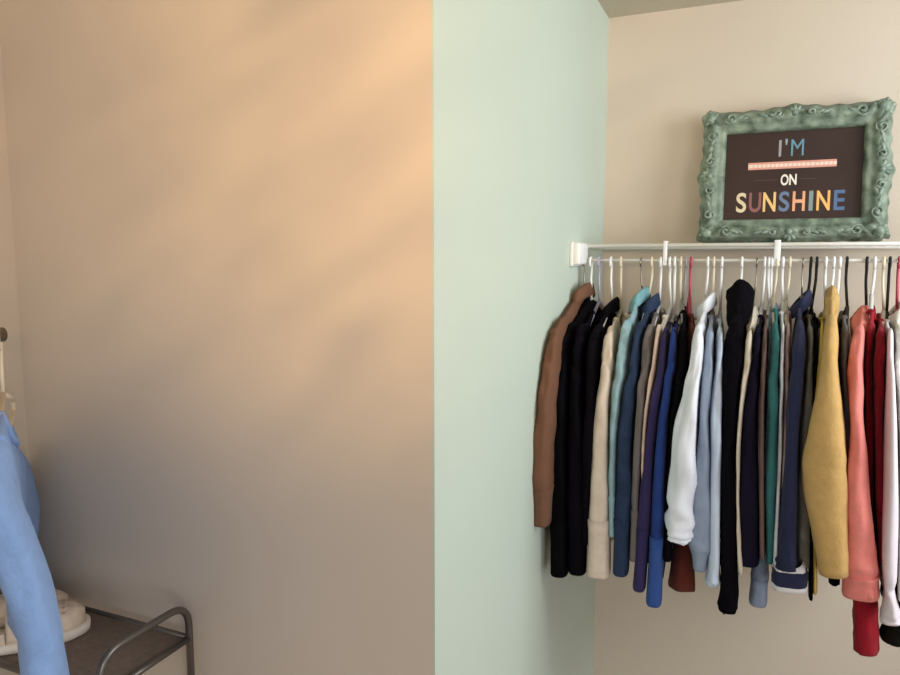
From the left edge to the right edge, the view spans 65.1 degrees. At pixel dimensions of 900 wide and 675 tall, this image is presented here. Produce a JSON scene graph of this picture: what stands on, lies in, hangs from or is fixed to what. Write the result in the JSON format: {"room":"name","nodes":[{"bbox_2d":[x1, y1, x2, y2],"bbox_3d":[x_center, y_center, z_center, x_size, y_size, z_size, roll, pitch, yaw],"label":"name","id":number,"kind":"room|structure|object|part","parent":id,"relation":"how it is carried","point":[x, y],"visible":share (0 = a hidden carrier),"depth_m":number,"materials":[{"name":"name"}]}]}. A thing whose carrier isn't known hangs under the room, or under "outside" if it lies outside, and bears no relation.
{"room":"walk-in closet","nodes":[
{"label":"walk-in closet","id":0,"kind":"room"},
{"bbox_2d":[0,47,28,674],"bbox_3d":[-1.133,0.428,0.692,0.100,2.314,1.474,3,7,23],"label":"wall","id":1,"kind":"structure","parent":0,"point":[9,311],"depth_m":1.28,"materials":[{"name":"beige paint"}]},
{"bbox_2d":[0,327,7,341],"bbox_3d":[-0.996,0.051,0.543,0.235,0.070,1.190,3,7,23],"label":"closet rod","id":2,"kind":"object","parent":1,"relation":"attached to","point":[3,333],"visible":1,"depth_m":1.04,"materials":[{"name":"brown wood"}]},
{"bbox_2d":[0,325,15,427],"bbox_3d":[-0.665,0.065,1.046,0.008,0.172,0.371,-3,7,-28],"label":"clothes hanger","id":3,"kind":"object","parent":2,"relation":"hanging from","point":[3,395],"visible":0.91,"depth_m":1.05,"materials":[{"name":"beige plastic"}]},
{"bbox_2d":[0,411,69,674],"bbox_3d":[-0.658,0.363,1.079,0.109,0.539,0.622,-4,8,-33],"label":"shirt","id":4,"kind":"object","parent":3,"relation":"hanging from","point":[27,587],"visible":1,"depth_m":0.83,"materials":[{"name":"blue fabric"}]},
{"bbox_2d":[0,0,432,674],"bbox_3d":[-0.436,0.366,1.244,0.940,2.314,0.100,3,7,23],"label":"wall","id":5,"kind":"structure","parent":0,"point":[222,209],"depth_m":1.11,"materials":[{"name":"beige green paint"}]},
{"bbox_2d":[431,0,608,674],"bbox_3d":[0.226,0.328,1.584,0.003,2.314,1.253,3,7,23],"label":"wall","id":6,"kind":"structure","parent":0,"point":[519,87],"depth_m":1.24,"materials":[{"name":"green paint"}]},
{"bbox_2d":[598,0,740,17],"bbox_3d":[-0.278,-0.684,-0.216,4.800,0.100,4.727,3,7,23],"label":"ceiling","id":7,"kind":"structure","parent":0,"point":[612,8],"depth_m":1.84,"materials":[{"name":"paint"}]},
{"bbox_2d":[593,0,899,674],"bbox_3d":[1.044,0.297,1.856,1.282,2.314,0.100,3,7,23],"label":"wall","id":8,"kind":"structure","parent":0,"point":[667,69],"depth_m":1.89,"materials":[{"name":"beige paint"}]},
{"bbox_2d":[570,240,899,265],"bbox_3d":[0.894,-0.189,1.590,1.172,0.059,0.388,3,7,23],"label":"wire shelf","id":9,"kind":"object","parent":8,"relation":"attached to","point":[578,251],"visible":1,"depth_m":1.61,"materials":[{"name":"white metal"}]},
{"bbox_2d":[583,264,584,284],"bbox_3d":[0.327,-0.102,1.727,0.006,0.186,0.464,3,7,23],"label":"clothes hanger","id":10,"kind":"object","parent":9,"relation":"hanging from","point":[584,264],"visible":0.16,"depth_m":1.73,"materials":[{"name":"silver metal"}]},
{"bbox_2d":[532,282,599,527],"bbox_3d":[0.323,0.113,1.742,0.052,0.498,0.712,3,7,23],"label":"shirt","id":11,"kind":"object","parent":10,"relation":"hanging from","point":[546,414],"visible":0.39,"depth_m":1.45,"materials":[{"name":"fabric"}]},
{"bbox_2d":[589,256,592,299],"bbox_3d":[0.344,-0.096,1.721,0.011,0.202,0.358,3,7,24],"label":"clothes hanger","id":12,"kind":"object","parent":9,"relation":"hanging from","point":[591,257],"visible":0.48,"depth_m":1.72,"materials":[{"name":"white plastic"}]},
{"bbox_2d":[550,298,599,577],"bbox_3d":[0.341,0.196,1.747,0.047,0.589,0.600,3,7,23],"label":"sweatshirt","id":13,"kind":"object","parent":12,"relation":"hanging from","point":[559,537],"visible":0.32,"depth_m":1.50,"materials":[{"name":"fabric"}]},
{"bbox_2d":[574,298,599,326],"bbox_3d":[0.328,-0.048,1.695,0.034,0.094,0.270,3,7,23],"label":"hood","id":14,"kind":"object","parent":13,"relation":"attached to","point":[583,314],"depth_m":1.65,"materials":[{"name":"fabric"}]},
{"bbox_2d":[590,256,603,325],"bbox_3d":[0.362,-0.095,1.713,0.012,0.202,0.359,2,7,21],"label":"clothes hanger","id":15,"kind":"object","parent":9,"relation":"hanging from","point":[599,302],"visible":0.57,"depth_m":1.71,"materials":[{"name":"blue plastic"}]},
{"bbox_2d":[567,306,604,575],"bbox_3d":[0.358,0.204,1.739,0.050,0.551,0.606,2,7,19],"label":"shirt","id":16,"kind":"object","parent":15,"relation":"hanging from","point":[577,552],"visible":0.31,"depth_m":1.48,"materials":[{"name":"fabric"}]},
{"bbox_2d":[603,256,617,325],"bbox_3d":[0.389,-0.094,1.701,0.014,0.203,0.359,2,7,20],"label":"clothes hanger","id":17,"kind":"object","parent":9,"relation":"hanging from","point":[610,258],"visible":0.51,"depth_m":1.70,"materials":[{"name":"white plastic"}]},
{"bbox_2d":[581,297,619,546],"bbox_3d":[0.383,0.157,1.722,0.048,0.513,0.600,2,7,20],"label":"jacket","id":18,"kind":"object","parent":17,"relation":"hanging from","point":[595,343],"visible":0.31,"depth_m":1.47,"materials":[{"name":"fabric"}]},
{"bbox_2d":[616,256,623,329],"bbox_3d":[0.410,-0.091,1.693,0.011,0.207,0.360,2,7,19],"label":"clothes hanger","id":19,"kind":"object","parent":9,"relation":"hanging from","point":[620,313],"visible":0.51,"depth_m":1.69,"materials":[{"name":"beige plastic"}]},
{"bbox_2d":[586,312,628,579],"bbox_3d":[0.400,0.212,1.724,0.058,0.536,0.605,2,7,18],"label":"shirt","id":20,"kind":"object","parent":19,"relation":"hanging from","point":[598,566],"visible":0.52,"depth_m":1.46,"materials":[{"name":"fabric"}]},
{"bbox_2d":[640,258,642,288],"bbox_3d":[0.453,-0.097,1.673,0.010,0.186,0.354,3,7,22],"label":"clothes hanger","id":21,"kind":"object","parent":9,"relation":"hanging from","point":[640,258],"visible":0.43,"depth_m":1.67,"materials":[{"name":"silver metal"}]},
{"bbox_2d":[608,286,650,537],"bbox_3d":[0.447,0.132,1.689,0.048,0.510,0.599,3,7,23],"label":"denim shirt","id":22,"kind":"object","parent":21,"relation":"hanging from","point":[625,346],"visible":0.4,"depth_m":1.45,"materials":[{"name":"teal fabric"}]},
{"bbox_2d":[641,256,653,320],"bbox_3d":[0.471,-0.094,1.665,0.014,0.195,0.358,3,7,22],"label":"clothes hanger","id":23,"kind":"object","parent":9,"relation":"hanging from","point":[651,258],"visible":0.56,"depth_m":1.66,"materials":[{"name":"beige plastic"}]},
{"bbox_2d":[613,292,661,577],"bbox_3d":[0.471,0.182,1.689,0.050,0.578,0.601,3,7,23],"label":"shirt","id":24,"kind":"object","parent":23,"relation":"hanging from","point":[626,428],"visible":0.35,"depth_m":1.44,"materials":[{"name":"fabric"}]},
{"bbox_2d":[655,256,663,325],"bbox_3d":[0.493,-0.091,1.656,0.009,0.199,0.358,3,7,22],"label":"clothes hanger","id":25,"kind":"object","parent":9,"relation":"hanging from","point":[660,307],"visible":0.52,"depth_m":1.65,"materials":[{"name":"white plastic"}]},
{"bbox_2d":[629,308,665,561],"bbox_3d":[0.489,0.185,1.681,0.036,0.498,0.601,3,7,21],"label":"sweatshirt","id":26,"kind":"object","parent":25,"relation":"hanging from","point":[649,337],"visible":0.34,"depth_m":1.43,"materials":[{"name":"fabric"}]},
{"bbox_2d":[663,256,672,329],"bbox_3d":[0.514,-0.089,1.647,0.014,0.200,0.358,3,7,23],"label":"clothes hanger","id":27,"kind":"object","parent":9,"relation":"hanging from","point":[670,309],"visible":0.53,"depth_m":1.65,"materials":[{"name":"white plastic"}]},
{"bbox_2d":[641,312,676,479],"bbox_3d":[0.508,0.119,1.665,0.020,0.357,0.599,3,7,24],"label":"cardigan","id":28,"kind":"object","parent":27,"relation":"hanging from","point":[659,330],"visible":0.22,"depth_m":1.42,"materials":[{"name":"fabric"}]},
{"bbox_2d":[670,256,676,332],"bbox_3d":[0.522,-0.086,1.644,0.010,0.206,0.358,3,7,22],"label":"clothes hanger","id":29,"kind":"object","parent":9,"relation":"hanging from","point":[673,318],"visible":0.57,"depth_m":1.64,"materials":[{"name":"white plastic"}]},
{"bbox_2d":[633,315,678,592],"bbox_3d":[0.509,0.227,1.675,0.049,0.543,0.603,3,7,23],"label":"shirt","id":30,"kind":"object","parent":29,"relation":"hanging from","point":[644,508],"visible":0.45,"depth_m":1.42,"materials":[{"name":"fabric"}]},
{"bbox_2d":[677,256,682,333],"bbox_3d":[0.536,-0.085,1.638,0.013,0.207,0.359,2,7,20],"label":"clothes hanger","id":31,"kind":"object","parent":9,"relation":"hanging from","point":[681,257],"visible":0.52,"depth_m":1.64,"materials":[{"name":"beige plastic"}]},
{"bbox_2d":[646,318,679,607],"bbox_3d":[0.527,0.241,1.667,0.042,0.570,0.607,3,7,22],"label":"sweatshirt","id":32,"kind":"object","parent":31,"relation":"hanging from","point":[656,564],"visible":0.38,"depth_m":1.41,"materials":[{"name":"fabric"}]},
{"bbox_2d":[681,256,686,322],"bbox_3d":[0.542,-0.091,1.635,0.013,0.194,0.360,2,7,18],"label":"clothes hanger","id":33,"kind":"object","parent":9,"relation":"hanging from","point":[685,266],"visible":0.56,"depth_m":1.63,"materials":[{"name":"grey plastic"}]},
{"bbox_2d":[663,306,687,561],"bbox_3d":[0.540,0.177,1.657,0.033,0.495,0.603,2,7,20],"label":"shirt","id":34,"kind":"object","parent":33,"relation":"hanging from","point":[680,375],"visible":0.59,"depth_m":1.40,"materials":[{"name":"fabric"}]},
{"bbox_2d":[686,256,692,323],"bbox_3d":[0.554,-0.089,1.630,0.009,0.197,0.211,2,7,15],"label":"clothes hanger","id":35,"kind":"object","parent":9,"relation":"hanging from","point":[689,301],"visible":0.53,"depth_m":1.63,"materials":[{"name":"red plastic"}]},
{"bbox_2d":[668,309,694,591],"bbox_3d":[0.544,0.227,1.659,0.057,0.580,0.465,2,7,14],"label":"dress","id":36,"kind":"object","parent":35,"relation":"hanging from","point":[681,578],"visible":0.22,"depth_m":1.49,"materials":[{"name":"fabric"}]},
{"bbox_2d":[700,256,709,316],"bbox_3d":[0.586,-0.092,1.615,0.012,0.188,0.418,3,7,23],"label":"clothes hanger","id":37,"kind":"object","parent":9,"relation":"hanging from","point":[708,257],"visible":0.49,"depth_m":1.61,"materials":[{"name":"white plastic"}]},
{"bbox_2d":[664,291,717,545],"bbox_3d":[0.582,0.133,1.631,0.063,0.482,0.692,3,7,26],"label":"shirt","id":38,"kind":"object","parent":37,"relation":"hanging from","point":[679,520],"visible":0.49,"depth_m":1.35,"materials":[{"name":"fabric"}]},
{"bbox_2d":[709,256,715,324],"bbox_3d":[0.600,-0.087,1.610,0.009,0.196,0.359,2,7,21],"label":"clothes hanger","id":39,"kind":"object","parent":9,"relation":"hanging from","point":[714,257],"visible":0.46,"depth_m":1.61,"materials":[{"name":"beige plastic"}]},
{"bbox_2d":[688,311,716,572],"bbox_3d":[0.592,0.189,1.635,0.055,0.496,0.622,2,7,20],"label":"sweatshirt","id":40,"kind":"object","parent":39,"relation":"hanging from","point":[699,545],"visible":0.82,"depth_m":1.37,"materials":[{"name":"fabric"}]},
{"bbox_2d":[718,256,723,327],"bbox_3d":[0.615,-0.085,1.604,0.009,0.199,0.359,2,7,20],"label":"clothes hanger","id":41,"kind":"object","parent":9,"relation":"hanging from","point":[722,257],"visible":0.55,"depth_m":1.60,"materials":[{"name":"white plastic"}]},
{"bbox_2d":[705,314,723,587],"bbox_3d":[0.614,0.209,1.626,0.033,0.517,0.611,2,7,20],"label":"shirt","id":42,"kind":"object","parent":41,"relation":"hanging from","point":[712,576],"visible":0.8,"depth_m":1.36,"materials":[{"name":"fabric"}]},
{"bbox_2d":[740,256,743,278],"bbox_3d":[0.651,-0.091,1.588,0.014,0.183,0.358,3,7,24],"label":"clothes hanger","id":43,"kind":"object","parent":9,"relation":"hanging from","point":[742,257],"visible":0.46,"depth_m":1.58,"materials":[{"name":"white plastic"}]},
{"bbox_2d":[717,279,754,614],"bbox_3d":[0.648,0.195,1.609,0.059,0.655,0.619,3,7,22],"label":"sweatshirt","id":44,"kind":"object","parent":43,"relation":"hanging from","point":[740,296],"visible":0.79,"depth_m":1.36,"materials":[{"name":"fabric"}]},
{"bbox_2d":[726,279,754,327],"bbox_3d":[0.639,-0.071,1.557,0.060,0.114,0.270,3,7,23],"label":"hood","id":45,"kind":"object","parent":44,"relation":"attached to","point":[740,296],"depth_m":1.51,"materials":[{"name":"fabric"}]},
{"bbox_3d":[0.856,-0.163,1.490,1.160,0.007,0.007,3,7,23],"label":"hanging rail","id":46,"kind":"part","parent":9,"relation":"part of","materials":[{"name":"white metal"}]},
{"bbox_3d":[0.856,-0.197,1.486,1.160,0.009,0.009,3,7,23],"label":"rail","id":47,"kind":"part","parent":9,"relation":"part of","materials":[{"name":"white metal"}]},
{"bbox_2d":[753,257,757,306],"bbox_3d":[0.680,-0.085,1.575,0.008,0.186,0.355,3,7,25],"label":"clothes hanger","id":48,"kind":"object","parent":9,"relation":"hanging from","point":[757,257],"visible":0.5,"depth_m":1.57,"materials":[{"name":"silver metal"}]},
{"bbox_2d":[736,305,758,574],"bbox_3d":[0.676,0.180,1.594,0.026,0.507,0.618,3,7,25],"label":"cardigan","id":49,"kind":"object","parent":48,"relation":"hanging from","point":[753,322],"visible":0.44,"depth_m":1.35,"materials":[{"name":"fabric"}]},
{"bbox_2d":[746,305,758,335],"bbox_3d":[0.666,-0.030,1.549,0.027,0.079,0.270,3,7,23],"label":"hood","id":50,"kind":"object","parent":49,"relation":"attached to","point":[753,321],"depth_m":1.49,"materials":[{"name":"fabric"}]},
{"bbox_2d":[758,256,766,323],"bbox_3d":[0.696,-0.084,1.569,0.011,0.192,0.359,3,7,26],"label":"clothes hanger","id":51,"kind":"object","parent":9,"relation":"hanging from","point":[761,307],"visible":0.56,"depth_m":1.57,"materials":[{"name":"white plastic"}]},
{"bbox_2d":[739,314,763,567],"bbox_3d":[0.697,0.180,1.590,0.048,0.474,0.610,3,7,26],"label":"shirt","id":52,"kind":"object","parent":51,"relation":"hanging from","point":[749,470],"visible":0.7,"depth_m":1.34,"materials":[{"name":"fabric"}]},
{"bbox_2d":[766,256,770,327],"bbox_3d":[0.706,-0.084,1.564,0.013,0.192,0.358,3,7,24],"label":"clothes hanger","id":53,"kind":"object","parent":9,"relation":"hanging from","point":[768,310],"visible":0.5,"depth_m":1.56,"materials":[{"name":"white plastic"}]},
{"bbox_2d":[758,310,767,559],"bbox_3d":[0.702,0.170,1.583,0.027,0.454,0.601,3,7,23],"label":"shirt","id":54,"kind":"object","parent":53,"relation":"hanging from","point":[761,396],"visible":0.84,"depth_m":1.33,"materials":[{"name":"fabric"}]},
{"bbox_2d":[770,256,773,304],"bbox_3d":[0.711,-0.081,1.562,0.012,0.197,0.258,3,7,23],"label":"clothes hanger","id":55,"kind":"object","parent":9,"relation":"hanging from","point":[772,257],"visible":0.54,"depth_m":1.56,"materials":[{"name":"white plastic"}]},
{"bbox_2d":[749,302,778,607],"bbox_3d":[0.706,0.220,1.588,0.042,0.597,0.516,3,7,23],"label":"denim shirt","id":56,"kind":"object","parent":55,"relation":"hanging from","point":[758,592],"visible":0.3,"depth_m":1.40,"materials":[{"name":"fabric"}]},
{"bbox_2d":[771,259,778,323],"bbox_3d":[0.717,-0.087,1.559,0.013,0.185,0.358,3,7,24],"label":"clothes hanger","id":57,"kind":"object","parent":9,"relation":"hanging from","point":[773,304],"visible":0.56,"depth_m":1.55,"materials":[{"name":"beige plastic"}]},
{"bbox_2d":[765,308,779,564],"bbox_3d":[0.716,0.167,1.579,0.034,0.475,0.597,3,7,22],"label":"shirt","id":58,"kind":"object","parent":57,"relation":"hanging from","point":[772,406],"visible":0.72,"depth_m":1.32,"materials":[{"name":"fabric"}]},
{"bbox_2d":[779,256,784,337],"bbox_3d":[0.731,-0.085,1.553,0.012,0.188,0.358,3,7,23],"label":"clothes hanger","id":59,"kind":"object","parent":9,"relation":"hanging from","point":[781,308],"visible":0.51,"depth_m":1.55,"materials":[{"name":"white plastic"}]},
{"bbox_2d":[773,307,784,565],"bbox_3d":[0.727,0.185,1.576,0.021,0.498,0.598,3,7,23],"label":"shirt","id":60,"kind":"object","parent":59,"relation":"hanging from","point":[780,313],"visible":0.39,"depth_m":1.32,"materials":[{"name":"fabric"}]},
{"bbox_2d":[784,256,791,326],"bbox_3d":[0.741,-0.085,1.549,0.013,0.186,0.358,3,7,25],"label":"clothes hanger","id":61,"kind":"object","parent":9,"relation":"hanging from","point":[790,257],"visible":0.56,"depth_m":1.54,"materials":[{"name":"beige plastic"}]},
{"bbox_2d":[780,307,791,491],"bbox_3d":[0.739,0.144,1.565,0.021,0.418,0.603,3,7,24],"label":"shirt","id":62,"kind":"object","parent":61,"relation":"hanging from","point":[788,329],"visible":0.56,"depth_m":1.32,"materials":[{"name":"fabric"}]},
{"bbox_2d":[696,97,896,242],"bbox_3d":[0.836,-0.403,1.726,0.440,0.344,0.079,3,7,23],"label":"framed sign","id":63,"kind":"object","parent":9,"relation":"on","point":[795,172],"visible":1,"depth_m":1.72,"materials":[{"name":"green paint"}]},
{"bbox_2d":[723,126,864,219],"bbox_3d":[0.842,-0.401,1.739,0.313,0.224,0.031,3,7,23],"label":"print","id":64,"kind":"object","parent":63,"relation":"attached to","point":[770,172],"depth_m":1.73},
{"bbox_2d":[800,257,803,319],"bbox_3d":[0.766,-0.087,1.538,0.006,0.175,0.395,3,7,26],"label":"clothes hanger","id":65,"kind":"object","parent":9,"relation":"hanging from","point":[803,257],"visible":0.53,"depth_m":1.54,"materials":[{"name":"silver metal"}]},
{"bbox_2d":[770,289,812,593],"bbox_3d":[0.771,0.172,1.555,0.070,0.557,0.666,3,7,28],"label":"shirt","id":66,"kind":"object","parent":65,"relation":"hanging from","point":[788,575],"visible":0.94,"depth_m":1.29,"materials":[{"name":"fabric"}]},
{"bbox_2d":[804,256,812,329],"bbox_3d":[0.778,-0.082,1.533,0.013,0.188,0.358,3,7,25],"label":"clothes hanger","id":67,"kind":"object","parent":9,"relation":"hanging from","point":[806,312],"visible":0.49,"depth_m":1.52,"materials":[{"name":"black plastic"}]},
{"bbox_2d":[797,313,813,568],"bbox_3d":[0.779,0.175,1.550,0.038,0.462,0.616,3,7,25],"label":"sweatshirt","id":68,"kind":"object","parent":67,"relation":"hanging from","point":[803,523],"visible":0.5,"depth_m":1.30,"materials":[{"name":"fabric"}]},
{"bbox_2d":[809,256,818,329],"bbox_3d":[0.788,-0.081,1.529,0.015,0.190,0.359,3,7,26],"label":"clothes hanger","id":69,"kind":"object","parent":9,"relation":"hanging from","point":[811,311],"visible":0.55,"depth_m":1.52,"materials":[{"name":"black plastic"}]},
{"bbox_2d":[808,313,817,600],"bbox_3d":[0.786,0.207,1.551,0.023,0.516,0.598,3,7,24],"label":"shirt","id":70,"kind":"object","parent":69,"relation":"hanging from","point":[815,331],"visible":0.2,"depth_m":1.31,"materials":[{"name":"fabric"}]},
{"bbox_2d":[822,256,827,324],"bbox_3d":[0.808,-0.080,1.520,0.013,0.190,0.360,3,7,28],"label":"clothes hanger","id":71,"kind":"object","parent":9,"relation":"hanging from","point":[826,257],"visible":0.44,"depth_m":1.52,"materials":[{"name":"white plastic"}]},
{"bbox_2d":[813,312,824,594],"bbox_3d":[0.805,0.201,1.542,0.030,0.504,0.597,3,7,28],"label":"shirt","id":72,"kind":"object","parent":71,"relation":"hanging from","point":[821,319],"visible":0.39,"depth_m":1.31,"materials":[{"name":"fabric"}]},
{"bbox_2d":[830,256,835,285],"bbox_3d":[0.819,-0.087,1.515,0.012,0.174,0.460,3,7,28],"label":"clothes hanger","id":73,"kind":"object","parent":9,"relation":"hanging from","point":[834,257],"visible":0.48,"depth_m":1.51,"materials":[{"name":"white plastic"}]},
{"bbox_2d":[801,285,848,578],"bbox_3d":[0.826,0.143,1.527,0.086,0.513,0.722,3,7,28],"label":"shirt","id":74,"kind":"object","parent":73,"relation":"hanging from","point":[824,455],"visible":0.97,"depth_m":1.24,"materials":[{"name":"yellow fabric"}]},
{"bbox_2d":[824,285,839,319],"bbox_3d":[0.804,-0.066,1.485,0.028,0.087,0.270,4,7,28],"label":"hood","id":75,"kind":"object","parent":74,"relation":"attached to","point":[832,298],"depth_m":1.43,"materials":[{"name":"yellow fabric"}]},
{"bbox_2d":[836,256,841,293],"bbox_3d":[0.829,-0.072,1.512,0.012,0.204,0.178,3,7,26],"label":"clothes hanger","id":76,"kind":"object","parent":9,"relation":"hanging from","point":[840,257],"visible":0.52,"depth_m":1.51,"materials":[{"name":"white plastic"}]},
{"bbox_2d":[828,330,840,586],"bbox_3d":[0.830,0.220,1.535,0.029,0.498,0.421,3,7,23],"label":"shirt","id":77,"kind":"object","parent":76,"relation":"hanging from","point":[834,582],"visible":0.06,"depth_m":1.38,"materials":[{"name":"fabric"}]},
{"bbox_2d":[843,256,849,325],"bbox_3d":[0.845,-0.080,1.504,0.014,0.186,0.360,3,7,28],"label":"clothes hanger","id":78,"kind":"object","parent":9,"relation":"hanging from","point":[846,309],"visible":0.53,"depth_m":1.50,"materials":[{"name":"black plastic"}]},
{"bbox_2d":[837,311,849,461],"bbox_3d":[0.838,0.163,1.523,0.035,0.432,0.599,3,7,25],"label":"cardigan","id":79,"kind":"object","parent":78,"relation":"hanging from","point":[841,321],"visible":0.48,"depth_m":1.29,"materials":[{"name":"fabric"}]},
{"bbox_2d":[864,256,868,305],"bbox_3d":[0.878,-0.079,1.489,0.013,0.184,0.424,4,8,32],"label":"clothes hanger","id":80,"kind":"object","parent":9,"relation":"hanging from","point":[867,257],"visible":0.49,"depth_m":1.49,"materials":[{"name":"black plastic"}]},
{"bbox_2d":[841,305,880,602],"bbox_3d":[0.876,0.187,1.512,0.074,0.514,0.684,3,7,28],"label":"sweatshirt","id":81,"kind":"object","parent":80,"relation":"hanging from","point":[862,582],"visible":0.88,"depth_m":1.24,"materials":[{"name":"fabric"}]},
{"bbox_2d":[850,305,869,337],"bbox_3d":[0.858,-0.024,1.467,0.047,0.085,0.270,4,8,34],"label":"hood","id":82,"kind":"object","parent":81,"relation":"attached to","point":[860,316],"depth_m":1.42,"materials":[{"name":"fabric"}]},
{"bbox_2d":[869,256,876,318],"bbox_3d":[0.889,-0.081,1.485,0.011,0.180,0.262,4,7,31],"label":"clothes hanger","id":83,"kind":"object","parent":9,"relation":"hanging from","point":[871,296],"visible":0.5,"depth_m":1.48,"materials":[{"name":"white plastic"}]},
{"bbox_2d":[852,305,879,656],"bbox_3d":[0.890,0.259,1.513,0.059,0.651,0.520,3,7,26],"label":"dress","id":84,"kind":"object","parent":83,"relation":"hanging from","point":[864,614],"visible":0.52,"depth_m":1.32,"materials":[{"name":"fabric"}]},
{"bbox_2d":[880,256,885,326],"bbox_3d":[0.907,-0.077,1.477,0.014,0.186,0.362,4,7,30],"label":"clothes hanger","id":85,"kind":"object","parent":9,"relation":"hanging from","point":[883,312],"visible":0.51,"depth_m":1.48,"materials":[{"name":"beige plastic"}]},
{"bbox_2d":[873,313,885,562],"bbox_3d":[0.905,0.166,1.496,0.037,0.425,0.603,4,7,30],"label":"shirt","id":86,"kind":"object","parent":85,"relation":"hanging from","point":[880,346],"visible":0.61,"depth_m":1.25,"materials":[{"name":"fabric"}]},
{"bbox_2d":[885,256,891,327],"bbox_3d":[0.915,-0.077,1.474,0.009,0.186,0.401,4,7,29],"label":"clothes hanger","id":87,"kind":"object","parent":9,"relation":"hanging from","point":[890,257],"visible":0.51,"depth_m":1.47,"materials":[{"name":"black plastic"}]},
{"bbox_2d":[893,256,899,323],"bbox_3d":[0.930,-0.077,1.467,0.010,0.184,0.361,4,7,30],"label":"clothes hanger","id":88,"kind":"object","parent":9,"relation":"hanging from","point":[898,258],"visible":0.46,"depth_m":1.47,"materials":[{"name":"red plastic"}]},
{"bbox_2d":[874,319,899,625],"bbox_3d":[0.921,0.221,1.494,0.050,0.530,0.678,3,7,28],"label":"shirt","id":89,"kind":"object","parent":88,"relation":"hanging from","point":[889,614],"visible":0.45,"depth_m":1.23,"materials":[{"name":"fabric"}]},
{"bbox_2d":[888,301,899,600],"bbox_3d":[0.927,0.184,1.490,0.051,0.529,0.601,3,7,26],"label":"shirt","id":90,"kind":"object","parent":88,"relation":"hanging from","point":[894,317],"visible":0.23,"depth_m":1.26,"materials":[{"name":"fabric"}]},
{"bbox_3d":[-0.278,1.715,0.055,4.800,0.100,4.727,3,7,23],"label":"floor","id":91,"kind":"structure","parent":0,"visible":0},
{"bbox_2d":[0,605,194,674],"bbox_3d":[-0.646,0.981,1.230,0.398,1.096,0.193,3,7,23],"label":"shoe rack","id":92,"kind":"object","parent":91,"relation":"on","point":[114,644],"visible":0.59,"depth_m":1.15,"materials":[{"name":"grey paint"}]},
{"bbox_2d":[0,589,68,628],"bbox_3d":[-0.771,0.471,1.204,0.225,0.058,0.092,-3,7,-28],"label":"clog","id":93,"kind":"object","parent":92,"relation":"on","point":[60,595],"visible":0.06,"depth_m":1.19,"materials":[{"name":"white plastic"}]},
{"bbox_2d":[0,599,90,655],"bbox_3d":[-0.718,0.476,1.160,0.225,0.058,0.092,-3,7,-28],"label":"clog","id":94,"kind":"object","parent":92,"relation":"on","point":[75,622],"visible":0.39,"depth_m":1.17,"materials":[{"name":"white plastic"}]},
{"bbox_3d":[-0.471,0.983,1.154,0.012,1.084,0.187,3,7,23],"label":"frame","id":95,"kind":"part","parent":92,"relation":"part of","materials":[{"name":"grey paint"}]},
{"bbox_3d":[0.944,-0.075,1.462,0.026,0.188,0.238,3,7,23],"label":"clothes hanger","id":96,"kind":"object","parent":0,"visible":0},
{"bbox_2d":[879,582,899,646],"bbox_3d":[0.944,0.260,1.491,0.052,0.610,0.499,3,7,28],"label":"sweatshirt","id":97,"kind":"object","parent":96,"relation":"hanging from","point":[890,635],"visible":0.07,"depth_m":1.33,"materials":[{"name":"fabric"}]}
]}

